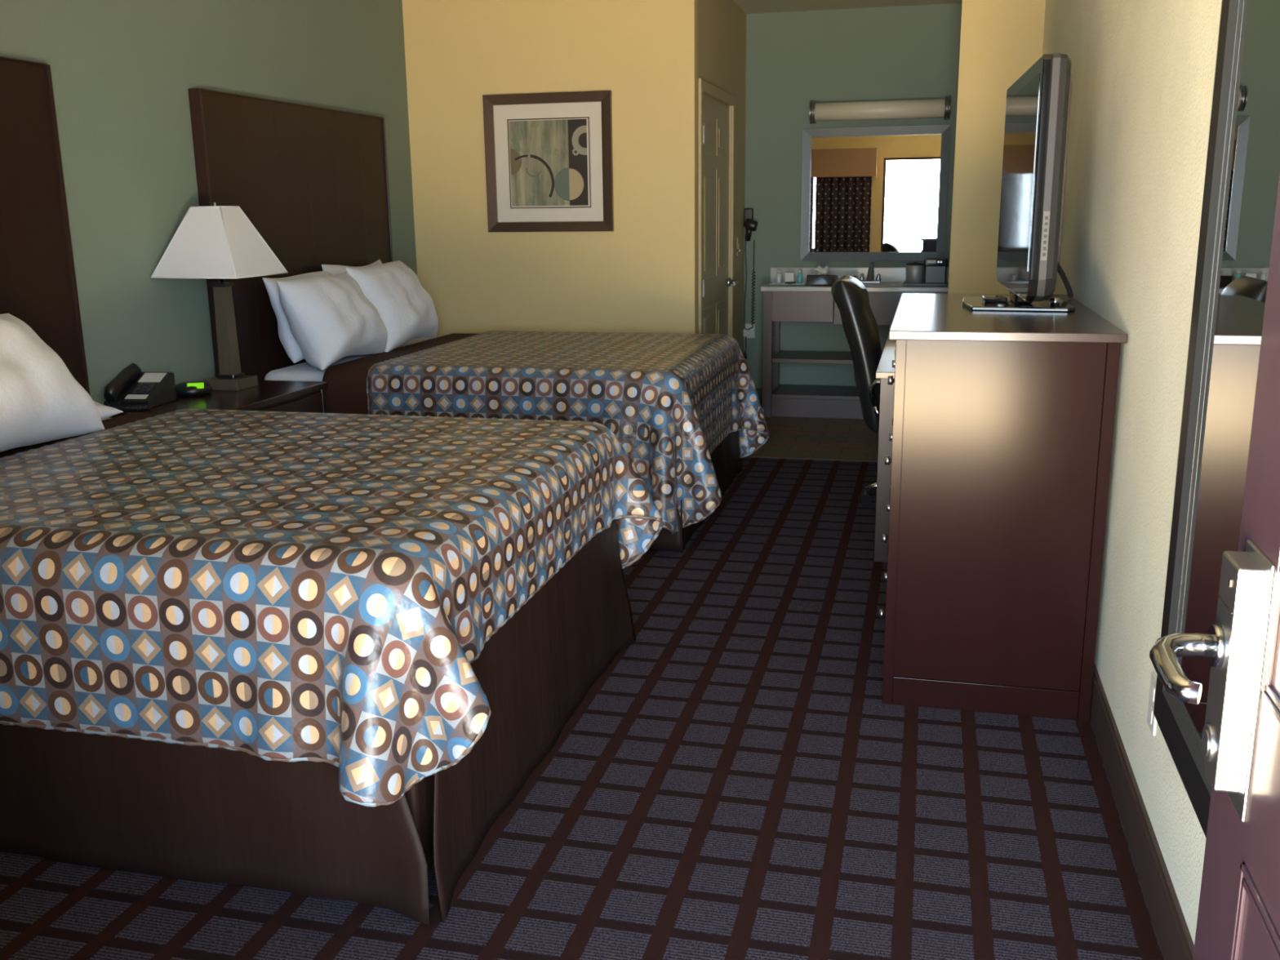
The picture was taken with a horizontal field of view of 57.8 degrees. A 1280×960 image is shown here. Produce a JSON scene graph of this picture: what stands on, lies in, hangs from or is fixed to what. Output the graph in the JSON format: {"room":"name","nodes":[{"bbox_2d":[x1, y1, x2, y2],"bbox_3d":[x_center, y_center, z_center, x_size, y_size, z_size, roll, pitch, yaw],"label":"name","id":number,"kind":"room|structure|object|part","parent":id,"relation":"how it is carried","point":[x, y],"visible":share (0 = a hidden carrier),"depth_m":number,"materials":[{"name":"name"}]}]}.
{"room":"hotel room","nodes":[
{"label":"hotel room","id":0,"kind":"room"},
{"bbox_2d":[0,0,417,404],"bbox_3d":[-2.061,-0.838,3.963,0.100,2.630,6.080,3,14,14],"label":"wall","id":1,"kind":"structure","parent":0,"point":[122,72],"depth_m":4.50,"materials":[{"name":"green paint"}]},
{"bbox_2d":[0,56,90,395],"bbox_3d":[-2.172,-0.429,3.239,0.051,1.568,1.675,3,14,14],"label":"headboard","id":2,"kind":"object","parent":1,"relation":"attached to","point":[38,287],"visible":0.55,"depth_m":3.82,"materials":[{"name":"laminate"}]},
{"bbox_2d":[187,88,393,380],"bbox_3d":[-1.577,-0.989,5.594,0.051,1.568,1.660,3,14,14],"label":"headboard","id":3,"kind":"object","parent":1,"relation":"attached to","point":[313,181],"visible":0.47,"depth_m":5.30,"materials":[{"name":"laminate"}]},
{"bbox_2d":[402,0,697,337],"bbox_3d":[-0.495,-1.471,6.576,1.658,2.630,0.090,3,14,14],"label":"wall","id":4,"kind":"structure","parent":0,"point":[640,276],"depth_m":6.45,"materials":[{"name":"yellow paint"}]},
{"bbox_2d":[482,90,613,232],"bbox_3d":[-0.510,-1.762,6.447,0.735,0.745,0.029,3,14,14],"label":"framed picture","id":5,"kind":"object","parent":4,"relation":"attached to","point":[548,157],"visible":1,"depth_m":6.45,"materials":[{"name":"brown wood"}]},
{"bbox_2d":[509,119,588,206],"bbox_3d":[-0.504,-1.763,6.455,0.467,0.475,0.004,3,14,14],"label":"print","id":6,"kind":"object","parent":5,"relation":"attached to","point":[548,158],"depth_m":6.45,"materials":[{"name":"multicoloured paper"}]},
{"bbox_2d":[0,404,1163,959],"bbox_3d":[-0.126,0.366,4.705,3.614,0.100,7.865,3,14,14],"label":"floor","id":7,"kind":"structure","parent":0,"point":[738,781],"depth_m":2.65,"materials":[{"name":"carpet"}]},
{"bbox_2d":[107,380,328,417],"bbox_3d":[-1.629,0.007,4.584,0.511,0.690,0.820,3,14,14],"label":"nightstand","id":8,"kind":"object","parent":7,"relation":"on","point":[268,395],"visible":0.12,"depth_m":4.51,"materials":[{"name":"brown wood"}]},
{"bbox_2d":[103,363,176,410],"bbox_3d":[-1.851,-0.346,4.279,0.199,0.144,0.257,1,13,7],"label":"telephone","id":9,"kind":"object","parent":8,"relation":"on","point":[131,389],"visible":0.94,"depth_m":4.28,"materials":[{"name":"black plastic"}]},
{"bbox_3d":[-1.848,-0.263,4.183,0.168,0.021,0.033,1,13,7],"label":"coiled cord","id":10,"kind":"part","parent":9,"relation":"part of","materials":[{"name":"black plastic"}]},
{"bbox_2d":[175,381,212,395],"bbox_3d":[-1.754,-0.359,4.534,0.150,0.050,0.150,-5,14,-17],"label":"alarm clock","id":11,"kind":"object","parent":8,"relation":"on","point":[191,388],"visible":0.95,"depth_m":4.48,"materials":[{"name":"black plastic"}]},
{"bbox_2d":[150,201,288,391],"bbox_3d":[-1.661,-0.732,4.618,0.374,0.734,0.374,3,14,14],"label":"table lamp","id":12,"kind":"object","parent":8,"relation":"on","point":[221,242],"visible":1,"depth_m":4.48,"materials":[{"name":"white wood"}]},
{"bbox_3d":[-1.663,-0.941,4.568,0.374,0.269,0.374,3,14,14],"label":"shade trim","id":13,"kind":"part","parent":12,"relation":"part of","materials":[{"name":"white fabric"}]},
{"bbox_3d":[-1.663,-0.941,4.569,0.370,0.267,0.370,3,14,14],"label":"lamp shade","id":14,"kind":"part","parent":12,"relation":"part of","materials":[{"name":"white fabric"}]},
{"bbox_3d":[-1.659,-0.600,4.649,0.060,0.347,0.060,3,14,14],"label":"post","id":15,"kind":"part","parent":12,"relation":"part of","materials":[{"name":"brown wood"}]},
{"bbox_3d":[-1.415,-0.192,4.482,0.016,0.180,0.740,3,14,14],"label":"drawer","id":16,"kind":"part","parent":8,"relation":"part of","materials":[{"name":"brown wood"}]},
{"bbox_2d":[0,417,635,924],"bbox_3d":[-1.155,0.319,3.189,1.956,0.698,1.599,3,14,14],"label":"bed","id":17,"kind":"object","parent":7,"relation":"on","point":[175,811],"visible":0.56,"depth_m":2.45,"materials":[{"name":"black fabric"}]},
{"bbox_2d":[0,412,164,457],"bbox_3d":[-1.742,0.132,3.295,0.319,0.408,1.566,3,14,14],"label":"blanket","id":18,"kind":"object","parent":17,"relation":"on","point":[119,420],"visible":0.05,"depth_m":3.72,"materials":[{"name":"brown fabric"}]},
{"bbox_2d":[0,313,104,452],"bbox_3d":[-1.841,-0.258,3.214,0.351,0.381,0.669,2,13,11],"label":"pillow","id":19,"kind":"object","parent":18,"relation":"on","point":[41,401],"visible":1,"depth_m":3.27,"materials":[{"name":"white fabric"}]},
{"bbox_2d":[93,400,123,419],"bbox_3d":[-1.917,-0.188,3.542,0.283,0.127,0.674,2,14,13],"label":"pillow","id":20,"kind":"object","parent":17,"relation":"on","point":[104,411],"visible":0.07,"depth_m":3.77,"materials":[{"name":"white fabric"}]},
{"bbox_2d":[0,408,663,807],"bbox_3d":[-0.908,0.195,3.099,1.649,0.500,1.795,3,14,14],"label":"bedspread","id":21,"kind":"object","parent":17,"relation":"on","point":[282,586],"visible":0.98,"depth_m":2.38,"materials":[{"name":"multicoloured fabric"}]},
{"bbox_2d":[264,337,742,552],"bbox_3d":[-0.567,-0.260,5.625,1.908,0.698,1.563,3,14,14],"label":"bed","id":22,"kind":"object","parent":7,"relation":"on","point":[726,462],"visible":0.16,"depth_m":5.15,"materials":[{"name":"black fabric"}]},
{"bbox_2d":[262,271,333,363],"bbox_3d":[-1.503,-0.765,5.350,0.230,0.374,0.617,3,14,16],"label":"pillow","id":23,"kind":"object","parent":22,"relation":"on","point":[290,344],"visible":0.25,"depth_m":5.09,"materials":[{"name":"white fabric"}]},
{"bbox_2d":[276,272,387,370],"bbox_3d":[-1.371,-0.727,5.210,0.312,0.382,0.635,2,14,12],"label":"pillow","id":24,"kind":"object","parent":22,"relation":"on","point":[331,318],"visible":1,"depth_m":5.00,"materials":[{"name":"white fabric"}]},
{"bbox_3d":[-0.586,-0.457,5.581,1.868,0.294,1.466,3,14,14],"label":"mattress","id":25,"kind":"part","parent":22,"relation":"part of","materials":[{"name":"white fabric"}]},
{"bbox_2d":[321,259,382,274],"bbox_3d":[-1.381,-0.903,5.852,0.217,0.393,0.642,4,14,18],"label":"pillow","id":26,"kind":"object","parent":22,"relation":"on","point":[333,269],"visible":0.06,"depth_m":5.61,"materials":[{"name":"white fabric"}]},
{"bbox_2d":[346,260,438,351],"bbox_3d":[-1.220,-0.875,5.778,0.325,0.404,0.654,1,13,5],"label":"pillow","id":27,"kind":"object","parent":22,"relation":"on","point":[406,310],"visible":0.8,"depth_m":5.59,"materials":[{"name":"white fabric"}]},
{"bbox_2d":[322,333,479,414],"bbox_3d":[-1.021,-0.422,5.700,0.340,0.454,1.552,3,14,14],"label":"blanket","id":28,"kind":"object","parent":22,"relation":"on","point":[345,393],"visible":0.34,"depth_m":4.99,"materials":[{"name":"brown fabric"}]},
{"bbox_2d":[365,330,769,534],"bbox_3d":[-0.237,-0.297,5.531,1.526,0.669,1.856,3,14,14],"label":"bedspread","id":29,"kind":"object","parent":22,"relation":"on","point":[669,400],"visible":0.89,"depth_m":4.83,"materials":[{"name":"multicoloured fabric"}]},
{"bbox_2d":[746,455,877,462],"bbox_3d":[1.169,-0.108,6.432,1.760,0.004,0.016,3,14,14],"label":"trim","id":30,"kind":"structure","parent":7,"relation":"on","point":[748,455],"depth_m":6.47,"materials":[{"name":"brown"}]},
{"bbox_2d":[760,267,949,418],"bbox_3d":[1.617,-0.917,7.748,1.567,0.967,0.504,3,14,14],"label":"vanity","id":31,"kind":"object","parent":7,"relation":"on","point":[781,303],"visible":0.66,"depth_m":7.70,"materials":[{"name":"brown wood"}]},
{"bbox_3d":[0.852,-0.840,7.738,0.062,0.839,0.064,3,14,14],"label":"leg","id":32,"kind":"part","parent":31,"relation":"part of","materials":[{"name":"laminate"}]},
{"bbox_3d":[0.946,-0.928,8.110,0.062,0.839,0.062,3,14,14],"label":"leg","id":33,"kind":"part","parent":31,"relation":"part of","materials":[{"name":"laminate"}]},
{"bbox_2d":[772,350,853,364],"bbox_3d":[1.588,-0.818,7.782,1.347,0.028,0.450,3,14,14],"label":"shelf","id":34,"kind":"object","parent":31,"relation":"attached to","point":[780,356],"depth_m":7.75,"materials":[{"name":"laminate"}]},
{"bbox_2d":[771,384,859,400],"bbox_3d":[1.591,-0.584,7.837,1.347,0.028,0.450,3,14,14],"label":"shelf","id":35,"kind":"object","parent":31,"relation":"attached to","point":[781,392],"depth_m":7.80,"materials":[{"name":"laminate"}]},
{"bbox_3d":[1.544,-0.464,7.663,1.347,0.124,0.015,3,14,14],"label":"toe panel","id":36,"kind":"part","parent":31,"relation":"part of","materials":[{"name":"laminate"}]},
{"bbox_2d":[760,282,947,292],"bbox_3d":[1.613,-1.277,7.663,1.567,0.028,0.504,3,14,14],"label":"countertop","id":37,"kind":"structure","parent":31,"relation":"on","point":[767,287],"depth_m":7.50,"materials":[{"name":"grey stone"}]},
{"bbox_2d":[769,282,806,284],"bbox_3d":[0.997,-1.318,7.786,0.240,0.011,0.120,3,14,14],"label":"tray","id":38,"kind":"object","parent":37,"relation":"on","point":[771,283],"visible":0.76,"depth_m":7.74,"materials":[{"name":"grey"}]},
{"bbox_2d":[776,270,781,283],"bbox_3d":[0.936,-1.365,7.801,0.034,0.089,0.034,3,14,14],"label":"toiletry bottle","id":39,"kind":"object","parent":38,"relation":"on","point":[779,272],"visible":0.94,"depth_m":7.79,"materials":[{"name":"grey plastic"}]},
{"bbox_2d":[784,272,794,282],"bbox_3d":[1.006,-1.357,7.793,0.060,0.075,0.025,3,14,14],"label":"soap box","id":40,"kind":"object","parent":38,"relation":"on","point":[789,277],"visible":0.79,"depth_m":7.78,"materials":[{"name":"grey paper"}]},
{"bbox_2d":[784,281,795,284],"bbox_3d":[1.005,-1.318,7.755,0.076,0.016,0.076,3,14,14],"label":"soap dish","id":41,"kind":"object","parent":38,"relation":"on","point":[787,282],"visible":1,"depth_m":7.73,"materials":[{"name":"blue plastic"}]},
{"bbox_2d":[797,270,802,283],"bbox_3d":[1.072,-1.359,7.768,0.034,0.089,0.034,3,14,14],"label":"toiletry bottle","id":42,"kind":"object","parent":38,"relation":"on","point":[799,274],"visible":0.93,"depth_m":7.75,"materials":[{"name":"teal plastic"}]},
{"bbox_2d":[806,266,836,285],"bbox_3d":[1.208,-1.360,7.691,0.190,0.131,0.120,3,14,14],"label":"tissue box","id":43,"kind":"object","parent":37,"relation":"on","point":[821,278],"visible":0.97,"depth_m":7.65,"materials":[{"name":"black plastic"}]},
{"bbox_2d":[836,274,857,279],"bbox_3d":[1.367,-1.321,7.657,0.122,0.066,0.126,3,14,14],"label":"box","id":44,"kind":"object","parent":37,"relation":"on","point":[838,276],"visible":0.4,"depth_m":7.61,"materials":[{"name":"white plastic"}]},
{"bbox_2d":[858,262,880,283],"bbox_3d":[1.545,-1.391,7.782,0.146,0.141,0.095,3,14,14],"label":"faucet","id":45,"kind":"object","parent":37,"relation":"on","point":[870,278],"visible":0.95,"depth_m":7.79,"materials":[{"name":"silver metal"}]},
{"bbox_3d":[1.498,-1.367,7.823,0.036,0.045,0.036,3,14,14],"label":"handle","id":46,"kind":"part","parent":45,"relation":"part of","materials":[{"name":"silver metal"}]},
{"bbox_3d":[1.545,-1.397,7.781,0.052,0.128,0.095,3,14,14],"label":"spout","id":47,"kind":"part","parent":45,"relation":"part of","materials":[{"name":"silver metal"}]},
{"bbox_3d":[1.604,-1.362,7.797,0.036,0.045,0.036,3,14,14],"label":"handle","id":48,"kind":"part","parent":45,"relation":"part of","materials":[{"name":"silver metal"}]},
{"bbox_2d":[862,281,903,286],"bbox_3d":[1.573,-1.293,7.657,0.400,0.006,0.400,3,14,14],"label":"sink","id":49,"kind":"object","parent":37,"relation":"in","point":[882,283],"depth_m":7.67,"materials":[{"name":"white ceramic"}]},
{"bbox_2d":[902,280,948,286],"bbox_3d":[1.911,-1.284,7.579,0.365,0.018,0.290,3,14,14],"label":"serving tray","id":50,"kind":"object","parent":37,"relation":"on","point":[904,284],"visible":0.76,"depth_m":7.45,"materials":[{"name":"black plastic"}]},
{"bbox_2d":[906,261,924,283],"bbox_3d":[1.800,-1.357,7.585,0.120,0.144,0.120,3,14,14],"label":"ice bucket","id":51,"kind":"object","parent":50,"relation":"on","point":[915,270],"visible":0.86,"depth_m":7.54,"materials":[{"name":"silver metal"}]},
{"bbox_3d":[1.799,-1.416,7.571,0.120,0.022,0.120,3,14,14],"label":"lid","id":52,"kind":"part","parent":51,"relation":"part of","materials":[{"name":"black plastic"}]},
{"bbox_2d":[924,257,947,283],"bbox_3d":[1.927,-1.364,7.556,0.146,0.165,0.190,3,14,14],"label":"coffee maker","id":53,"kind":"object","parent":50,"relation":"on","point":[935,268],"visible":0.96,"depth_m":7.49,"materials":[{"name":"black plastic"}]},
{"bbox_3d":[1.878,-1.405,7.461,0.055,0.020,0.006,3,14,14],"label":"display panel","id":54,"kind":"part","parent":53,"relation":"part of","materials":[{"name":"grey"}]},
{"bbox_2d":[924,257,947,266],"bbox_3d":[1.927,-1.420,7.545,0.146,0.050,0.185,3,14,14],"label":"hood","id":55,"kind":"object","parent":53,"relation":"attached to","point":[928,261],"depth_m":7.46,"materials":[{"name":"black plastic"}]},
{"bbox_2d":[831,275,882,505],"bbox_3d":[1.283,-0.409,5.409,0.786,1.055,0.630,3,14,14],"label":"office chair","id":56,"kind":"object","parent":7,"relation":"on","point":[849,294],"visible":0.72,"depth_m":5.22,"materials":[{"name":"black leather"}]},
{"bbox_3d":[1.039,-0.601,5.438,0.283,0.700,0.490,3,14,14],"label":"backrest","id":57,"kind":"part","parent":56,"relation":"part of","materials":[{"name":"black leather"}]},
{"bbox_3d":[1.212,0.014,5.485,0.306,0.078,0.042,-2,13,-6],"label":"star leg","id":58,"kind":"part","parent":56,"relation":"part of","materials":[{"name":"silver metal"}]},
{"bbox_2d":[873,334,896,562],"bbox_3d":[1.400,-0.192,5.123,0.663,0.760,1.465,3,14,14],"label":"writing desk","id":59,"kind":"object","parent":7,"relation":"on","point":[884,370],"visible":0.21,"depth_m":4.52,"materials":[{"name":"brown wood"}]},
{"bbox_2d":[879,293,1127,721],"bbox_3d":[1.103,-0.015,3.730,0.590,1.059,1.348,3,14,14],"label":"dresser","id":60,"kind":"object","parent":7,"relation":"on","point":[1002,434],"visible":0.96,"depth_m":3.11,"materials":[{"name":"brown wood"}]},
{"bbox_3d":[0.719,0.393,3.407,0.030,0.026,0.026,3,14,14],"label":"knob","id":61,"kind":"part","parent":60,"relation":"part of","materials":[{"name":"silver metal"}]},
{"bbox_3d":[0.716,0.169,3.354,0.030,0.026,0.026,3,14,14],"label":"knob","id":62,"kind":"part","parent":60,"relation":"part of","materials":[{"name":"silver metal"}]},
{"bbox_3d":[0.713,-0.055,3.302,0.030,0.026,0.026,3,14,14],"label":"knob","id":63,"kind":"part","parent":60,"relation":"part of","materials":[{"name":"silver metal"}]},
{"bbox_3d":[0.801,0.089,3.690,0.030,0.026,0.026,3,14,14],"label":"knob","id":64,"kind":"part","parent":60,"relation":"part of","materials":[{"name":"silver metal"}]},
{"bbox_3d":[0.798,-0.135,3.637,0.030,0.026,0.026,3,14,14],"label":"knob","id":65,"kind":"part","parent":60,"relation":"part of","materials":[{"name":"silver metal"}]},
{"bbox_3d":[0.710,-0.279,3.249,0.030,0.026,0.026,3,14,14],"label":"knob","id":66,"kind":"part","parent":60,"relation":"part of","materials":[{"name":"silver metal"}]},
{"bbox_3d":[0.795,-0.359,3.585,0.030,0.026,0.026,3,14,14],"label":"knob","id":67,"kind":"part","parent":60,"relation":"part of","materials":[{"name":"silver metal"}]},
{"bbox_3d":[0.699,0.129,3.189,0.028,1.035,0.033,3,14,14],"label":"corner post","id":68,"kind":"part","parent":60,"relation":"part of","materials":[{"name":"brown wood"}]},
{"bbox_2d":[962,53,1075,311],"bbox_3d":[1.202,-0.909,3.658,0.320,0.712,1.006,2,13,12],"label":"television","id":69,"kind":"object","parent":60,"relation":"on","point":[1037,104],"visible":1,"depth_m":3.28,"materials":[{"name":"black plastic"}]},
{"bbox_3d":[1.122,-0.676,3.208,0.018,0.135,0.004,2,13,12],"label":"button panel","id":70,"kind":"part","parent":69,"relation":"part of","materials":[{"name":"grey metal"}]},
{"bbox_2d":[1057,75,1071,263],"bbox_3d":[1.735,-1.288,4.892,0.029,0.710,0.850,3,14,14],"label":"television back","id":71,"kind":"object","parent":69,"relation":"attached to","point":[1070,86],"visible":0.13,"depth_m":4.49,"materials":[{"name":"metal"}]},
{"bbox_2d":[1057,262,1073,297],"bbox_3d":[1.470,-0.725,4.046,0.054,0.165,0.187,-4,14,-15],"label":"power cable","id":72,"kind":"object","parent":60,"relation":"on","point":[1060,270],"visible":0.62,"depth_m":4.04,"materials":[{"name":"grey plastic"}]},
{"bbox_3d":[1.210,0.152,3.065,0.030,1.035,0.033,3,14,14],"label":"corner post","id":73,"kind":"part","parent":60,"relation":"part of","materials":[{"name":"brown wood"}]},
{"bbox_2d":[697,0,746,353],"bbox_3d":[0.475,-1.637,7.236,0.100,2.630,1.695,3,14,14],"label":"wall","id":74,"kind":"structure","parent":0,"point":[722,24],"depth_m":7.35,"materials":[{"name":"yellow paint"}]},
{"bbox_2d":[698,78,735,337],"bbox_3d":[0.473,-1.300,7.045,0.016,2.060,1.150,3,14,14],"label":"trim","id":75,"kind":"structure","parent":74,"relation":"attached to","point":[704,86],"depth_m":6.58,"materials":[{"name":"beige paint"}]},
{"bbox_2d":[702,93,738,334],"bbox_3d":[0.475,-1.272,7.047,0.112,1.989,1.031,3,14,14],"label":"door","id":76,"kind":"structure","parent":74,"relation":"in","point":[716,282],"depth_m":6.99,"materials":[{"name":"beige paint"}]},
{"bbox_3d":[0.592,-1.269,7.454,0.078,0.054,0.138,3,14,14],"label":"handle","id":77,"kind":"part","parent":76,"relation":"part of","materials":[{"name":"silver metal"}]},
{"bbox_2d":[737,237,739,255],"bbox_3d":[0.662,-1.568,7.785,0.012,0.120,0.070,3,14,14],"label":"light switch","id":78,"kind":"object","parent":74,"relation":"attached to","point":[738,238],"visible":0.99,"depth_m":7.77,"materials":[{"name":"green paint"}]},
{"bbox_2d":[742,208,758,359],"bbox_3d":[0.763,-1.354,8.050,0.113,1.040,0.145,3,14,14],"label":"hair dryer","id":79,"kind":"object","parent":74,"relation":"attached to","point":[750,225],"visible":1,"depth_m":8.03,"materials":[{"name":"black plastic"}]},
{"bbox_3d":[0.742,-0.938,8.203,0.036,0.160,0.036,3,14,14],"label":"cord","id":80,"kind":"part","parent":79,"relation":"part of","materials":[{"name":"black plastic"}]},
{"bbox_3d":[0.766,-1.404,8.084,0.080,0.719,0.026,3,14,14],"label":"cord","id":81,"kind":"part","parent":79,"relation":"part of","materials":[{"name":"black plastic"}]},
{"bbox_2d":[733,0,961,13],"bbox_3d":[-0.159,-2.291,4.081,3.614,0.100,7.865,3,14,14],"label":"ceiling","id":82,"kind":"structure","parent":0,"point":[748,6],"depth_m":7.39,"materials":[{"name":"paint"}]},
{"bbox_2d":[743,3,961,388],"bbox_3d":[1.542,-1.801,7.878,1.856,2.630,0.100,3,14,14],"label":"wall","id":83,"kind":"structure","parent":0,"point":[794,59],"depth_m":7.74,"materials":[{"name":"green paint"}]},
{"bbox_2d":[744,324,755,337],"bbox_3d":[0.775,-1.054,8.191,0.075,0.100,0.008,3,14,14],"label":"wall outlet","id":84,"kind":"object","parent":83,"relation":"attached to","point":[752,331],"visible":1,"depth_m":8.19,"materials":[{"name":"grey plastic"}]},
{"bbox_2d":[755,387,761,404],"bbox_3d":[1.591,-0.563,8.099,1.756,0.118,0.014,3,14,14],"label":"baseboard","id":85,"kind":"structure","parent":83,"relation":"attached to","point":[758,390],"depth_m":8.27,"materials":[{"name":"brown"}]},
{"bbox_2d":[770,267,949,282],"bbox_3d":[1.670,-1.394,7.877,1.567,0.100,0.021,3,14,14],"label":"backsplash","id":86,"kind":"structure","parent":83,"relation":"attached to","point":[886,274],"depth_m":7.91,"materials":[{"name":"grey stone"}]},
{"bbox_2d":[800,124,951,261],"bbox_3d":[1.567,-1.915,7.775,0.963,0.874,0.029,3,14,14],"label":"vanity mirror","id":87,"kind":"object","parent":83,"relation":"attached to","point":[869,193],"visible":0.94,"depth_m":7.77,"materials":[{"name":"grey metal"}]},
{"bbox_2d":[809,95,950,124],"bbox_3d":[1.567,-2.421,7.586,0.894,0.148,0.158,3,14,14],"label":"light bar","id":88,"kind":"object","parent":83,"relation":"attached to","point":[931,108],"visible":1,"depth_m":7.54,"materials":[{"name":"grey plastic"}]},
{"bbox_2d":[947,0,1045,293],"bbox_3d":[1.826,-1.371,6.029,0.396,2.630,0.120,3,14,14],"label":"wall","id":89,"kind":"structure","parent":0,"point":[1000,40],"depth_m":5.88,"materials":[{"name":"yellow paint"}]},
{"bbox_2d":[1042,0,1222,944],"bbox_3d":[1.564,-0.886,3.980,0.100,2.630,7.865,3,14,14],"label":"wall","id":90,"kind":"structure","parent":0,"point":[1143,71],"depth_m":2.72,"materials":[{"name":"beige paint"}]},
{"bbox_2d":[1089,662,1194,959],"bbox_3d":[1.314,0.526,3.450,0.014,0.128,5.850,3,14,14],"label":"baseboard","id":91,"kind":"structure","parent":90,"relation":"attached to","point":[1175,940],"depth_m":2.43,"materials":[{"name":"brown wood"}]},
{"bbox_2d":[1146,671,1156,736],"bbox_3d":[1.068,0.466,2.413,0.008,0.115,0.070,3,14,14],"label":"wall outlet","id":92,"kind":"object","parent":90,"relation":"attached to","point":[1151,720],"visible":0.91,"depth_m":2.41,"materials":[{"name":"grey plastic"}]},
{"bbox_2d":[1148,705,1152,724],"bbox_3d":[1.066,0.490,2.419,0.003,0.030,0.030,3,14,14],"label":"socket","id":93,"kind":"object","parent":92,"relation":"attached to","point":[1150,707],"depth_m":2.41,"materials":[{"name":"grey plastic"}]},
{"bbox_2d":[1150,683,1155,702],"bbox_3d":[1.066,0.442,2.408,0.003,0.030,0.030,3,14,14],"label":"socket","id":94,"kind":"object","parent":92,"relation":"attached to","point":[1153,685],"depth_m":2.40,"materials":[{"name":"grey plastic"}]},
{"bbox_2d":[1153,0,1279,838],"bbox_3d":[0.912,-0.259,1.714,0.034,1.640,0.750,3,14,14],"label":"wall mirror","id":95,"kind":"object","parent":90,"relation":"attached to","point":[1242,167],"visible":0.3,"depth_m":1.89,"materials":[{"name":"black mirror"}]},
{"bbox_3d":[0.914,-0.259,1.713,0.030,1.640,0.750,3,14,14],"label":"frame","id":96,"kind":"part","parent":95,"relation":"part of","materials":[{"name":"black"}]},
{"bbox_3d":[0.912,-0.259,1.714,0.034,1.482,0.592,3,14,14],"label":"moulding","id":97,"kind":"part","parent":95,"relation":"part of","materials":[{"name":"grey metal"}]},
{"bbox_3d":[0.917,-0.259,1.713,0.024,1.448,0.558,3,14,14],"label":"moulding","id":98,"kind":"part","parent":95,"relation":"part of","materials":[{"name":"grey metal"}]},
{"bbox_3d":[-1.066,-0.094,0.739,3.414,2.630,0.130,3,14,14],"label":"wall","id":99,"kind":"structure","parent":0,"visible":0},
{"bbox_2d":[1149,173,1279,959],"bbox_3d":[0.593,0.190,0.948,0.203,1.918,0.921,3,14,14],"label":"door","id":100,"kind":"structure","parent":99,"relation":"in","point":[1238,914],"depth_m":1.29,"materials":[{"name":"brown wood"}]},
{"bbox_3d":[0.602,0.199,1.287,0.071,0.048,0.176,9,17,37],"label":"handle","id":101,"kind":"part","parent":100,"relation":"part of","materials":[{"name":"silver metal"}]},
{"bbox_3d":[0.688,0.226,1.315,0.005,0.302,0.105,3,14,14],"label":"lock plate","id":102,"kind":"part","parent":100,"relation":"part of","materials":[{"name":"silver metal"}]}
]}

